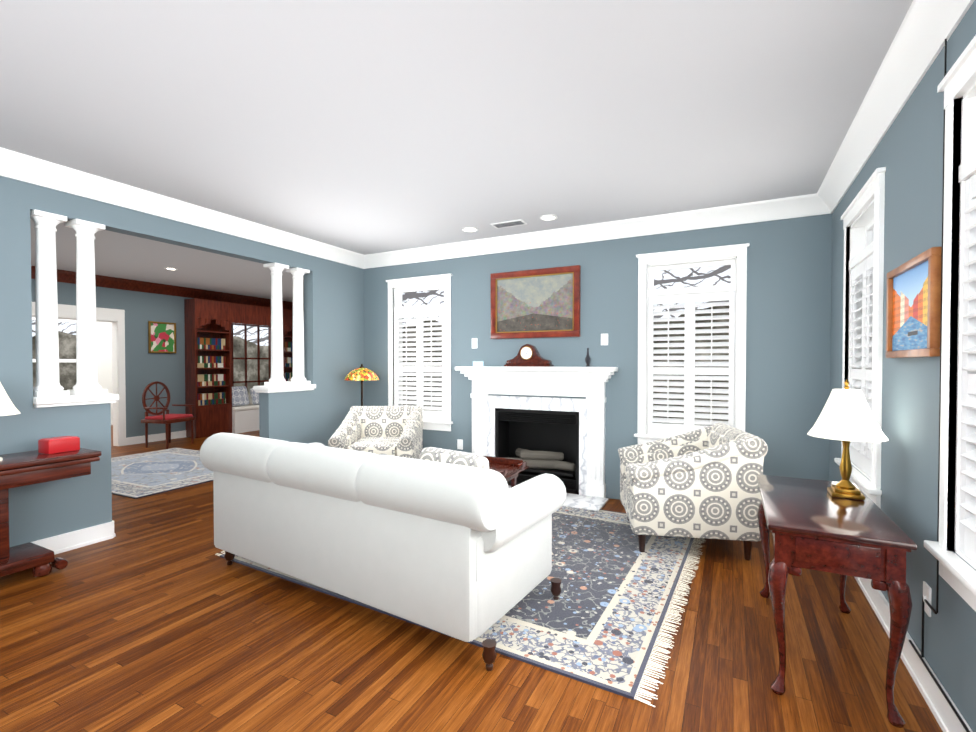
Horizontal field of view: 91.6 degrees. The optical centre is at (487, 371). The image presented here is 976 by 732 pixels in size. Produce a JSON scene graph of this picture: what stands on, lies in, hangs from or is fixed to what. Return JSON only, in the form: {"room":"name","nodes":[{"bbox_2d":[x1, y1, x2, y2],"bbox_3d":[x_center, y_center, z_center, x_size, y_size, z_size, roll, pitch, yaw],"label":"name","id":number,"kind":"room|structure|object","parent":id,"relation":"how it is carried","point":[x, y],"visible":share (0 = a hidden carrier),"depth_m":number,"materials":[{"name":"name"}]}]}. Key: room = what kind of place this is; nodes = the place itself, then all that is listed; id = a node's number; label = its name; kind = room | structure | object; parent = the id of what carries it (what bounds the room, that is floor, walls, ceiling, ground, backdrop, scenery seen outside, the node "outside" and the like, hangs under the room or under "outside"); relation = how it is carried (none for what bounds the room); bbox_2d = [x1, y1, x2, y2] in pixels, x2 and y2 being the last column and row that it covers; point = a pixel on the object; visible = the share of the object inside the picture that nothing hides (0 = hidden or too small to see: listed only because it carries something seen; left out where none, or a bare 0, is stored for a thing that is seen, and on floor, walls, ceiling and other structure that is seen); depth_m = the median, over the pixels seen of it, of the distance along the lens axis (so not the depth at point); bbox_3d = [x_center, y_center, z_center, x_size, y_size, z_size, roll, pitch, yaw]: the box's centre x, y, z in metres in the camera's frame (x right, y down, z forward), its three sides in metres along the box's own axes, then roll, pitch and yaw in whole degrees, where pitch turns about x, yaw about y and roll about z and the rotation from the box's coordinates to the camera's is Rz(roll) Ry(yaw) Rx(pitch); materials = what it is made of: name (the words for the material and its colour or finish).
{"room":"living room","nodes":[
{"label":"living room","id":0,"kind":"room"},
{"bbox_2d":[97,321,112,424],"bbox_3d":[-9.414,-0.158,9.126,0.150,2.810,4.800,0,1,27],"label":"door","id":1,"kind":"structure","parent":0,"point":[104,346],"depth_m":10.62,"materials":[{"name":"white wood"}]},
{"bbox_2d":[32,317,76,390],"bbox_3d":[-9.424,-0.203,9.074,0.210,1.770,3.070,0,1,27],"label":"window","id":2,"kind":"structure","parent":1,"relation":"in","point":[67,351],"depth_m":10.09,"materials":[{"name":"white glass"}]},
{"bbox_2d":[31,279,191,437],"bbox_3d":[-6.205,-0.143,8.151,0.150,2.810,7.600,0,1,27],"label":"wall","id":3,"kind":"structure","parent":0,"point":[144,368],"depth_m":8.33,"materials":[{"name":"grey"}]},
{"bbox_2d":[32,302,125,445],"bbox_3d":[-6.576,0.124,7.407,0.174,2.300,1.530,0,1,27],"label":"door frame","id":4,"kind":"structure","parent":3,"relation":"attached to","point":[116,317],"depth_m":7.98,"materials":[{"name":"white wood"}]},
{"bbox_2d":[126,430,185,444],"bbox_3d":[-5.929,1.191,8.519,0.024,0.130,1.010,0,1,27],"label":"baseboard","id":5,"kind":"structure","parent":3,"relation":"attached to","point":[151,438],"depth_m":8.46,"materials":[{"name":"white wood"}]},
{"bbox_2d":[148,321,175,352],"bbox_3d":[-5.879,-0.605,8.572,0.035,0.560,0.460,0,1,27],"label":"picture","id":6,"kind":"object","parent":3,"relation":"attached to","point":[161,337],"visible":1,"depth_m":8.56,"materials":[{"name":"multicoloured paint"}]},
{"bbox_2d":[31,266,292,309],"bbox_3d":[-6.081,-1.462,8.066,0.130,0.170,7.300,0,1,27],"label":"crown molding","id":7,"kind":"structure","parent":3,"relation":"attached to","point":[64,276],"depth_m":8.57,"materials":[{"name":"brown wood"}]},
{"bbox_2d":[184,298,303,437],"bbox_3d":[-4.984,-0.068,10.043,0.550,2.600,2.620,0,1,27],"label":"bookcase","id":8,"kind":"structure","parent":3,"relation":"attached to","point":[209,373],"depth_m":9.31,"materials":[{"name":"brown wood"}]},
{"bbox_2d":[232,386,250,405],"bbox_3d":[-5.145,0.517,9.753,0.213,0.397,0.420,0,1,27],"label":"pillow","id":9,"kind":"object","parent":8,"relation":"on","point":[240,397],"depth_m":9.73,"materials":[{"name":"fabric"}]},
{"bbox_2d":[233,325,268,404],"bbox_3d":[-5.234,-0.131,10.193,0.010,1.760,1.220,0,1,27],"label":"window","id":10,"kind":"structure","parent":8,"relation":"in","point":[238,352],"depth_m":10.31,"materials":[{"name":"white"}]},
{"bbox_2d":[251,388,258,404],"bbox_3d":[-4.898,0.530,10.188,0.208,0.358,0.402,0,1,18],"label":"pillow","id":11,"kind":"object","parent":8,"relation":"on","point":[254,395],"depth_m":10.00,"materials":[{"name":"fabric"}]},
{"bbox_2d":[0,176,363,546],"bbox_3d":[-3.346,-0.065,3.280,0.150,2.810,7.050,0,1,27],"label":"wall","id":12,"kind":"structure","parent":0,"point":[333,324],"depth_m":3.72,"materials":[{"name":"grey"}]},
{"bbox_2d":[31,521,113,554],"bbox_3d":[-3.939,1.296,1.959,0.024,0.130,4.120,0,1,27],"label":"baseboard","id":13,"kind":"structure","parent":12,"relation":"attached to","point":[64,542],"depth_m":3.58,"materials":[{"name":"white wood"}]},
{"bbox_2d":[33,393,118,407],"bbox_3d":[-3.173,0.220,3.623,0.250,0.070,0.510,0,1,27],"label":"cap","id":14,"kind":"object","parent":12,"relation":"on","point":[72,400],"visible":0.69,"depth_m":3.54,"materials":[{"name":"white wood"}]},
{"bbox_2d":[30,209,69,397],"bbox_3d":[-3.239,-0.478,3.482,0.185,1.330,0.185,0,1,27],"label":"column","id":15,"kind":"structure","parent":14,"relation":"on","point":[47,384],"depth_m":3.44,"materials":[{"name":"white wood"}]},
{"bbox_2d":[65,219,106,395],"bbox_3d":[-3.129,-0.482,3.696,0.185,1.330,0.185,0,1,27],"label":"column","id":16,"kind":"structure","parent":14,"relation":"on","point":[87,383],"depth_m":3.65,"materials":[{"name":"white wood"}]},
{"bbox_2d":[0,147,363,268],"bbox_3d":[-3.224,-1.394,3.196,0.125,0.150,7.050,0,1,27],"label":"crown molding","id":17,"kind":"structure","parent":12,"relation":"attached to","point":[29,169],"depth_m":3.98,"materials":[{"name":"white wood"}]},
{"bbox_2d":[253,384,315,392],"bbox_3d":[-2.281,0.192,5.356,0.250,0.070,0.650,0,1,27],"label":"cap","id":18,"kind":"object","parent":12,"relation":"on","point":[272,389],"visible":0.9,"depth_m":5.19,"materials":[{"name":"white wood"}]},
{"bbox_2d":[263,263,289,385],"bbox_3d":[-2.333,-0.506,5.243,0.185,1.330,0.185,0,1,27],"label":"column","id":19,"kind":"structure","parent":18,"relation":"on","point":[277,376],"depth_m":5.19,"materials":[{"name":"white"}]},
{"bbox_2d":[286,267,310,384],"bbox_3d":[-2.201,-0.510,5.501,0.185,1.330,0.185,0,1,27],"label":"column","id":20,"kind":"structure","parent":18,"relation":"on","point":[298,376],"depth_m":5.45,"materials":[{"name":"white"}]},
{"bbox_2d":[0,0,912,302],"bbox_3d":[-3.860,-1.552,5.292,13.515,0.100,10.500,0,1,27],"label":"ceiling","id":21,"kind":"structure","parent":0,"point":[364,127],"depth_m":2.64,"materials":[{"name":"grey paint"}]},
{"bbox_2d":[462,227,477,231],"bbox_3d":[-0.189,-1.494,5.013,0.170,0.008,0.170,0,1,27],"label":"recessed light","id":22,"kind":"object","parent":21,"relation":"in","point":[469,229],"visible":1,"depth_m":5.01,"materials":[{"name":"white"}]},
{"bbox_2d":[490,219,526,228],"bbox_3d":[0.211,-1.488,4.807,0.340,0.013,0.160,0,1,27],"label":"ceiling vent","id":23,"kind":"object","parent":21,"relation":"in","point":[509,223],"visible":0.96,"depth_m":4.78,"materials":[{"name":"grey metal"}]},
{"bbox_2d":[540,215,557,220],"bbox_3d":[0.589,-1.487,4.602,0.170,0.008,0.170,0,1,27],"label":"recessed light","id":24,"kind":"object","parent":21,"relation":"in","point":[548,217],"visible":1,"depth_m":4.59,"materials":[{"name":"white plastic"}]},
{"bbox_2d":[0,425,942,731],"bbox_3d":[-3.860,1.357,5.338,13.515,0.100,10.500,0,1,27],"label":"floor","id":25,"kind":"structure","parent":0,"point":[173,623],"depth_m":2.23,"materials":[{"name":"brown wood"}]},
{"bbox_2d":[0,448,101,576],"bbox_3d":[-3.183,0.956,2.892,0.450,0.780,1.220,0,1,27],"label":"console table","id":26,"kind":"object","parent":25,"relation":"on","point":[19,469],"visible":0.98,"depth_m":3.06,"materials":[{"name":"brown wood"}]},
{"bbox_2d":[0,382,20,460],"bbox_3d":[-3.142,0.279,2.950,0.340,0.570,0.340,0,1,27],"label":"light","id":27,"kind":"object","parent":26,"relation":"on","point":[7,407],"visible":0.98,"depth_m":2.97,"materials":[{"name":"white fabric"}]},
{"bbox_2d":[38,436,79,453],"bbox_3d":[-2.977,0.511,3.296,0.130,0.096,0.180,0,1,23],"label":"box","id":28,"kind":"object","parent":26,"relation":"on","point":[54,445],"visible":0.96,"depth_m":3.25,"materials":[{"name":"red paint"}]},
{"bbox_2d":[111,448,212,498],"bbox_3d":[-4.370,1.285,6.330,2.600,0.012,2.000,0,1,25],"label":"area rug","id":29,"kind":"object","parent":25,"relation":"on","point":[139,475],"visible":0.43,"depth_m":6.01,"materials":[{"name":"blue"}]},
{"bbox_2d":[141,381,195,448],"bbox_3d":[-5.404,0.720,8.033,0.525,1.088,0.580,0,1,12],"label":"chair","id":30,"kind":"object","parent":25,"relation":"on","point":[167,419],"visible":1,"depth_m":7.93,"materials":[{"name":"brown wood"}]},
{"bbox_2d":[344,364,378,405],"bbox_3d":[-1.587,0.602,5.979,0.430,1.390,0.430,0,1,27],"label":"lamp","id":31,"kind":"object","parent":25,"relation":"on","point":[361,373],"visible":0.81,"depth_m":5.84,"materials":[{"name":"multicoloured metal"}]},
{"bbox_2d":[328,406,422,458],"bbox_3d":[-1.211,0.865,5.299,0.870,0.885,0.932,0,1,-1],"label":"armchair","id":32,"kind":"object","parent":25,"relation":"on","point":[389,430],"visible":0.69,"depth_m":5.36,"materials":[{"name":"fabric"}]},
{"bbox_2d":[200,433,566,670],"bbox_3d":[-0.761,0.884,3.065,2.350,0.920,0.969,1,1,32],"label":"sofa","id":33,"kind":"object","parent":25,"relation":"on","point":[455,544],"visible":1,"depth_m":2.46,"materials":[{"name":"fabric"}]},
{"bbox_2d":[215,506,704,706],"bbox_3d":[-0.061,1.327,3.741,3.100,0.012,2.433,1,1,30],"label":"rug","id":34,"kind":"object","parent":25,"relation":"on","point":[599,622],"visible":0.33,"depth_m":2.71,"materials":[{"name":"grey fabric"}]},
{"bbox_2d":[413,455,528,487],"bbox_3d":[-0.219,1.076,4.383,1.020,0.492,0.640,1,1,30],"label":"coffee table","id":35,"kind":"object","parent":34,"relation":"on","point":[508,469],"visible":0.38,"depth_m":4.36,"materials":[{"name":"brown wood"}]},
{"bbox_2d":[455,366,617,510],"bbox_3d":[0.496,0.631,5.198,1.800,1.358,0.880,0,1,27],"label":"fireplace","id":36,"kind":"object","parent":25,"relation":"on","point":[562,440],"visible":0.79,"depth_m":5.25,"materials":[{"name":"white wood"}]},
{"bbox_2d":[473,361,483,365],"bbox_3d":[-0.108,-0.084,5.462,0.130,0.060,0.045,0,1,17],"label":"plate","id":37,"kind":"object","parent":36,"relation":"on","point":[478,363],"visible":1,"depth_m":5.45,"materials":[{"name":"white ceramic"}]},
{"bbox_2d":[504,344,553,366],"bbox_3d":[0.437,-0.171,5.137,0.530,0.244,0.124,0,1,27],"label":"mantel clock","id":38,"kind":"object","parent":36,"relation":"on","point":[528,355],"visible":1,"depth_m":5.08,"materials":[{"name":"brown wood"}]},
{"bbox_2d":[585,348,590,366],"bbox_3d":[1.021,-0.140,4.851,0.060,0.190,0.058,0,1,27],"label":"vase","id":39,"kind":"object","parent":36,"relation":"on","point":[587,359],"visible":1,"depth_m":4.84,"materials":[{"name":"grey metal"}]},
{"bbox_2d":[618,423,767,560],"bbox_3d":[1.549,0.890,3.765,0.932,0.885,0.870,0,1,10],"label":"armchair","id":40,"kind":"object","parent":25,"relation":"on","point":[701,483],"visible":1,"depth_m":3.36,"materials":[{"name":"fabric"}]},
{"bbox_2d":[757,474,916,727],"bbox_3d":[1.616,0.995,2.331,0.480,0.720,1.020,0,1,27],"label":"side table","id":41,"kind":"object","parent":25,"relation":"on","point":[812,524],"visible":1,"depth_m":1.97,"materials":[{"name":"brown wood"}]},
{"bbox_2d":[807,380,887,499],"bbox_3d":[1.821,0.338,2.412,0.330,0.590,0.330,0,1,27],"label":"lamp","id":42,"kind":"object","parent":41,"relation":"on","point":[846,417],"visible":1,"depth_m":2.35,"materials":[{"name":"white fabric"}]},
{"bbox_2d":[364,214,831,499],"bbox_3d":[0.654,-0.097,5.271,5.445,2.810,0.150,0,1,27],"label":"wall","id":43,"kind":"structure","parent":0,"point":[788,316],"depth_m":4.77,"materials":[{"name":"grey"}]},
{"bbox_2d":[386,273,452,430],"bbox_3d":[-0.847,-0.225,6.007,1.006,1.902,0.210,0,1,27],"label":"window","id":44,"kind":"structure","parent":43,"relation":"in","point":[397,365],"depth_m":5.96,"materials":[{"name":"white wood"}]},
{"bbox_2d":[457,439,462,449],"bbox_3d":[-0.338,0.881,5.702,0.075,0.120,0.015,0,1,27],"label":"electrical outlet","id":45,"kind":"object","parent":43,"relation":"attached to","point":[459,443],"visible":1,"depth_m":5.70,"materials":[{"name":"white plastic"}]},
{"bbox_2d":[472,338,476,347],"bbox_3d":[-0.160,-0.327,5.592,0.075,0.120,0.015,0,1,27],"label":"light switch","id":46,"kind":"object","parent":43,"relation":"attached to","point":[474,342],"visible":1,"depth_m":5.59,"materials":[{"name":"white plastic"}]},
{"bbox_2d":[491,265,580,338],"bbox_3d":[0.502,-0.741,5.232,1.050,0.750,0.035,0,1,27],"label":"framed picture","id":47,"kind":"object","parent":43,"relation":"attached to","point":[540,303],"visible":0.96,"depth_m":5.21,"materials":[{"name":"brown wood"}]},
{"bbox_2d":[364,193,831,268],"bbox_3d":[0.592,-1.425,5.127,5.145,0.150,0.125,0,1,27],"label":"crown molding","id":48,"kind":"structure","parent":43,"relation":"attached to","point":[778,209],"depth_m":4.75,"materials":[{"name":"white wood"}]},
{"bbox_2d":[601,334,607,344],"bbox_3d":[1.201,-0.326,4.892,0.075,0.120,0.015,0,1,27],"label":"light switch","id":49,"kind":"object","parent":43,"relation":"attached to","point":[604,339],"visible":1,"depth_m":4.89,"materials":[{"name":"white plastic"}]},
{"bbox_2d":[634,243,749,443],"bbox_3d":[1.946,-0.202,4.571,1.006,1.902,0.210,0,1,27],"label":"window","id":50,"kind":"structure","parent":43,"relation":"in","point":[733,292],"depth_m":4.54,"materials":[{"name":"white wood"}]},
{"bbox_2d":[829,0,975,731],"bbox_3d":[1.363,-0.026,0.859,0.150,2.810,7.050,0,1,27],"label":"wall","id":51,"kind":"structure","parent":0,"point":[907,153],"depth_m":2.14,"materials":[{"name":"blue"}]},
{"bbox_2d":[834,167,885,507],"bbox_3d":[2.449,-0.177,3.036,0.210,1.902,1.006,0,1,27],"label":"window","id":52,"kind":"structure","parent":51,"relation":"in","point":[862,217],"depth_m":3.01,"materials":[{"name":"white wood"}]},
{"bbox_2d":[817,0,973,212],"bbox_3d":[1.240,-1.357,0.900,0.125,0.150,7.050,0,1,27],"label":"crown molding","id":53,"kind":"structure","parent":51,"relation":"attached to","point":[927,28],"depth_m":2.27,"materials":[{"name":"white wood"}]},
{"bbox_2d":[855,577,972,731],"bbox_3d":[1.285,1.313,0.920,0.024,0.130,7.050,0,1,27],"label":"baseboard","id":54,"kind":"structure","parent":51,"relation":"attached to","point":[945,716],"depth_m":2.02,"materials":[{"name":"white wood"}]},
{"bbox_2d":[886,246,941,357],"bbox_3d":[1.935,-0.282,2.174,0.035,0.440,0.620,0,1,27],"label":"picture","id":55,"kind":"object","parent":51,"relation":"attached to","point":[913,302],"visible":0.92,"depth_m":2.11,"materials":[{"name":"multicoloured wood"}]},
{"bbox_2d":[923,581,931,616],"bbox_3d":[1.849,0.961,2.002,0.015,0.120,0.075,0,1,27],"label":"electrical outlet","id":56,"kind":"object","parent":51,"relation":"attached to","point":[927,592],"visible":0.77,"depth_m":1.99,"materials":[{"name":"white plastic"}]},
{"bbox_2d":[909,39,969,731],"bbox_3d":[1.705,-0.053,1.723,0.016,2.564,0.900,0,1,27],"label":"cord","id":57,"kind":"object","parent":51,"relation":"attached to","point":[936,612],"visible":0.77,"depth_m":1.87,"materials":[{"name":"black plastic"}]},
{"bbox_2d":[924,35,975,611],"bbox_3d":[1.601,-0.151,1.387,0.210,1.902,1.006,0,1,27],"label":"window","id":58,"kind":"structure","parent":51,"relation":"in","point":[957,482],"depth_m":1.75,"materials":[{"name":"white wood"}]},
{"label":"outside","id":59,"kind":"structure","parent":0,"visible":0},
{"bbox_2d":[402,265,730,425],"bbox_3d":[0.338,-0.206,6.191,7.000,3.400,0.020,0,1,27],"label":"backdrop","id":60,"kind":"structure","parent":59,"point":[697,277],"depth_m":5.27,"materials":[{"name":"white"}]}
]}

